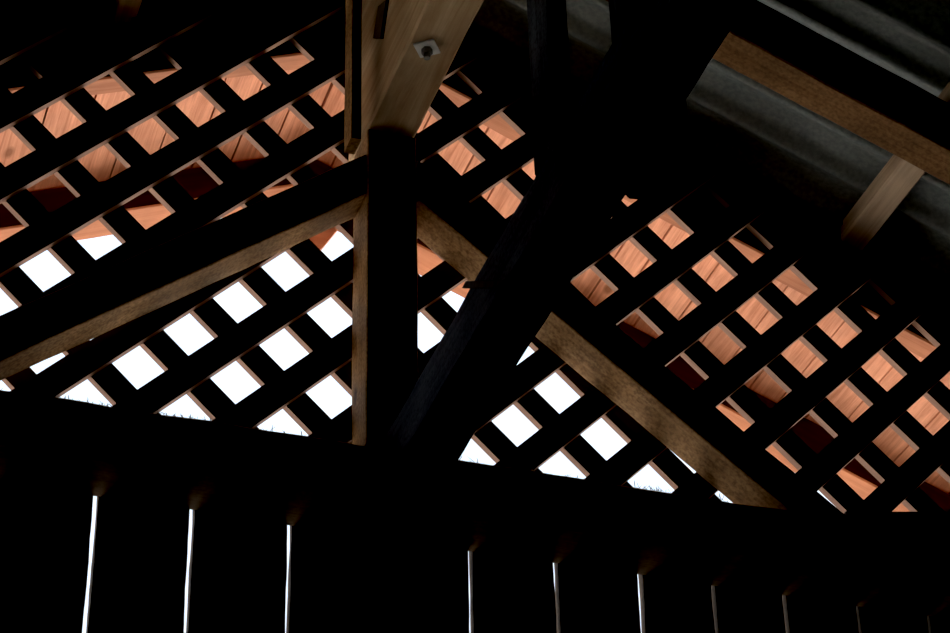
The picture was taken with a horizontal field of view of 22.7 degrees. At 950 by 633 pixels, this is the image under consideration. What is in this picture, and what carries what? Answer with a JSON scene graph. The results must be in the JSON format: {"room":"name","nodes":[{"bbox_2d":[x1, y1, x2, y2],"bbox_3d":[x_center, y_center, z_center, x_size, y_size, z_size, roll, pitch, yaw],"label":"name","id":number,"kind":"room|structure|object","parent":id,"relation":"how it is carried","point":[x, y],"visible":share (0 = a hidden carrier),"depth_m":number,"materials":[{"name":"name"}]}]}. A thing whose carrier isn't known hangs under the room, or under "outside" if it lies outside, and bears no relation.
{"room":"farm building","nodes":[
{"label":"farm building","id":0,"kind":"room"},
{"bbox_2d":[0,481,949,632],"bbox_3d":[-0.127,1.732,2.740,5.092,3.458,0.021,10,-36,-16],"label":"wall","id":1,"kind":"structure","parent":0,"point":[338,583],"depth_m":3.61,"materials":[{"name":"brown wood"}]},
{"bbox_2d":[0,12,344,94],"bbox_3d":[-1.391,-0.297,3.669,2.536,1.164,0.049,10,-36,-16],"label":"roof","id":2,"kind":"structure","parent":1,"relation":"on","point":[14,75],"depth_m":4.09,"materials":[{"name":"brown wood"}]},
{"bbox_2d":[0,0,302,34],"bbox_3d":[-1.389,-0.378,3.712,2.536,1.110,0.014,10,-36,-16],"label":"board","id":3,"kind":"object","parent":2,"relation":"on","point":[103,20],"visible":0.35,"depth_m":4.16,"materials":[{"name":"brown wood"}]},
{"bbox_2d":[0,390,949,619],"bbox_3d":[-0.144,0.274,3.663,5.082,0.100,0.125,10,-36,-16],"label":"tie beam","id":4,"kind":"structure","parent":1,"relation":"on","point":[322,484],"depth_m":3.66,"materials":[{"name":"brown wood"}]},
{"bbox_2d":[0,154,365,380],"bbox_3d":[-0.532,-0.080,3.718,0.729,0.567,0.072,10,-36,-16],"label":"diagonal strut","id":5,"kind":"object","parent":4,"relation":"on","point":[39,330],"visible":1,"depth_m":3.71,"materials":[{"name":"brown wood"}]},
{"bbox_2d":[1,388,728,502],"bbox_3d":[-0.189,0.214,3.673,1.254,0.022,0.100,10,-36,-16],"label":"litter","id":6,"kind":"object","parent":4,"relation":"on","point":[139,409],"visible":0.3,"depth_m":3.60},
{"bbox_2d":[351,129,417,447],"bbox_3d":[-0.147,-0.031,3.851,0.088,0.621,0.086,10,-36,-16],"label":"post","id":7,"kind":"object","parent":4,"relation":"on","point":[384,250],"visible":0.83,"depth_m":3.82,"materials":[{"name":"brown wood"}]},
{"bbox_2d":[349,0,483,160],"bbox_3d":[0.643,-1.806,2.184,0.094,0.383,5.163,10,-36,-16],"label":"ridge beam","id":8,"kind":"structure","parent":7,"relation":"on","point":[400,87],"depth_m":3.90,"materials":[{"name":"wood"}]},
{"bbox_2d":[344,0,361,153],"bbox_3d":[-0.207,-0.467,4.039,0.019,0.449,0.043,10,-36,-16],"label":"board","id":9,"kind":"object","parent":8,"relation":"attached to","point":[353,16],"visible":1,"depth_m":3.98,"materials":[{"name":"brown wood"}]},
{"bbox_2d":[413,39,439,59],"bbox_3d":[-0.077,-0.424,3.808,0.035,0.024,0.035,-12,-36,14],"label":"plate","id":10,"kind":"object","parent":8,"relation":"attached to","point":[426,48],"visible":1,"depth_m":3.81,"materials":[{"name":"metal"}]},
{"bbox_2d":[605,0,949,184],"bbox_3d":[1.176,-0.099,4.040,2.493,1.144,0.074,10,-36,-16],"label":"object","id":11,"kind":"structure","parent":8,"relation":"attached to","point":[784,55],"depth_m":3.98,"materials":[{"name":"brown wood"}]},
{"bbox_2d":[839,81,949,250],"bbox_3d":[1.511,-1.529,2.389,0.043,0.054,5.127,10,-36,-16],"label":"batten","id":12,"kind":"object","parent":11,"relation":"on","point":[897,178],"visible":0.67,"depth_m":4.26,"materials":[{"name":"brown wood"}]},
{"bbox_3d":[-1.275,-0.522,3.325,2.742,0.108,0.075,-11,-28,-28],"label":"rafter","id":13,"kind":"object","parent":8,"relation":"attached to","visible":0},
{"bbox_2d":[111,0,141,23],"bbox_3d":[0.210,-1.915,2.123,0.043,0.054,5.127,10,-36,-16],"label":"batten","id":14,"kind":"object","parent":13,"relation":"on","point":[123,11],"visible":1,"depth_m":4.08,"materials":[{"name":"brown wood"}]},
{"bbox_3d":[-1.455,-0.407,3.650,2.688,1.138,1.240,10,-36,-16],"label":"sheet","id":15,"kind":"object","parent":14,"relation":"on","visible":0},
{"bbox_2d":[0,69,330,191],"bbox_3d":[-1.567,-0.191,3.889,2.716,1.161,0.522,10,-36,-16],"label":"soffit boarding","id":16,"kind":"structure","parent":15,"relation":"attached to","point":[57,118],"depth_m":4.43,"materials":[{"name":"brown wood"}]},
{"bbox_2d":[0,158,293,241],"bbox_3d":[-1.608,-0.035,4.024,2.667,1.186,0.085,10,-36,-16],"label":"rafter","id":17,"kind":"object","parent":16,"relation":"attached to","point":[145,208],"visible":0.29,"depth_m":4.51,"materials":[{"name":"brown wood"}]},
{"bbox_2d":[0,0,949,513],"bbox_3d":[-0.172,-0.182,4.038,5.142,1.079,0.027,10,-36,-16],"label":"lattice screen","id":18,"kind":"object","parent":4,"relation":"on","point":[92,360],"visible":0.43,"depth_m":4.04,"materials":[{"name":"brown wood"}]},
{"bbox_2d":[382,0,749,497],"bbox_3d":[0.706,-1.136,1.669,0.086,0.092,5.050,10,-36,-16],"label":"diagonal brace","id":19,"kind":"object","parent":4,"relation":"attached to","point":[663,48],"visible":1,"depth_m":3.07,"materials":[{"name":"black wood"}]},
{"bbox_2d":[462,280,506,288],"bbox_3d":[0.012,-0.044,3.238,0.005,0.102,0.171,10,-36,-16],"label":"strap","id":20,"kind":"object","parent":19,"relation":"attached to","point":[489,283],"visible":1,"depth_m":3.22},
{"bbox_2d":[527,0,571,174],"bbox_3d":[0.092,-0.611,3.363,0.030,0.991,0.080,10,-36,-16],"label":"upright post","id":21,"kind":"object","parent":19,"relation":"on","point":[547,28],"visible":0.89,"depth_m":3.14,"materials":[{"name":"brown wood"}]},
{"bbox_2d":[416,160,846,520],"bbox_3d":[0.243,0.053,3.950,0.729,0.576,0.081,10,-36,-16],"label":"diagonal strut","id":22,"kind":"object","parent":4,"relation":"on","point":[667,407],"visible":0.74,"depth_m":3.90,"materials":[{"name":"brown wood"}]},
{"bbox_2d":[440,58,949,358],"bbox_3d":[1.019,0.119,4.372,2.536,1.165,0.049,10,-36,-16],"label":"roof","id":23,"kind":"structure","parent":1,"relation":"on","point":[453,87],"depth_m":4.32,"materials":[{"name":"brown wood"}]},
{"bbox_2d":[466,28,949,307],"bbox_3d":[1.020,0.038,4.414,2.536,1.110,0.014,10,-36,-16],"label":"board","id":24,"kind":"object","parent":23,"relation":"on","point":[903,271],"visible":0.27,"depth_m":4.39,"materials":[{"name":"brown wood"}]},
{"bbox_3d":[1.058,-1.768,2.370,0.043,0.054,5.127,10,-36,-16],"label":"batten","id":25,"kind":"object","parent":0,"visible":0},
{"bbox_2d":[469,0,949,275],"bbox_3d":[1.114,0.036,4.399,2.688,1.138,1.240,10,-36,-16],"label":"sheet","id":26,"kind":"object","parent":25,"relation":"on","point":[765,134],"visible":0.06,"depth_m":4.29,"materials":[{"name":"grey metal"}]},
{"bbox_2d":[317,82,949,494],"bbox_3d":[0.996,0.246,4.640,2.684,1.148,0.522,10,-36,-16],"label":"soffit boarding","id":27,"kind":"structure","parent":26,"relation":"attached to","point":[457,155],"depth_m":4.61,"materials":[{"name":"brown wood"}]},
{"bbox_2d":[308,159,949,511],"bbox_3d":[0.925,0.402,4.762,2.667,1.186,0.085,10,-36,-16],"label":"rafter","id":28,"kind":"object","parent":27,"relation":"attached to","point":[812,434],"visible":0.11,"depth_m":4.71,"materials":[{"name":"brown wood"}]},
{"bbox_2d":[310,228,336,250],"bbox_3d":[-0.313,-0.178,4.721,0.130,0.157,0.013,10,-36,-16],"label":"board","id":29,"kind":"object","parent":28,"relation":"attached to","point":[320,240],"visible":0.19,"depth_m":4.70,"materials":[{"name":"orange wood"}]}
]}

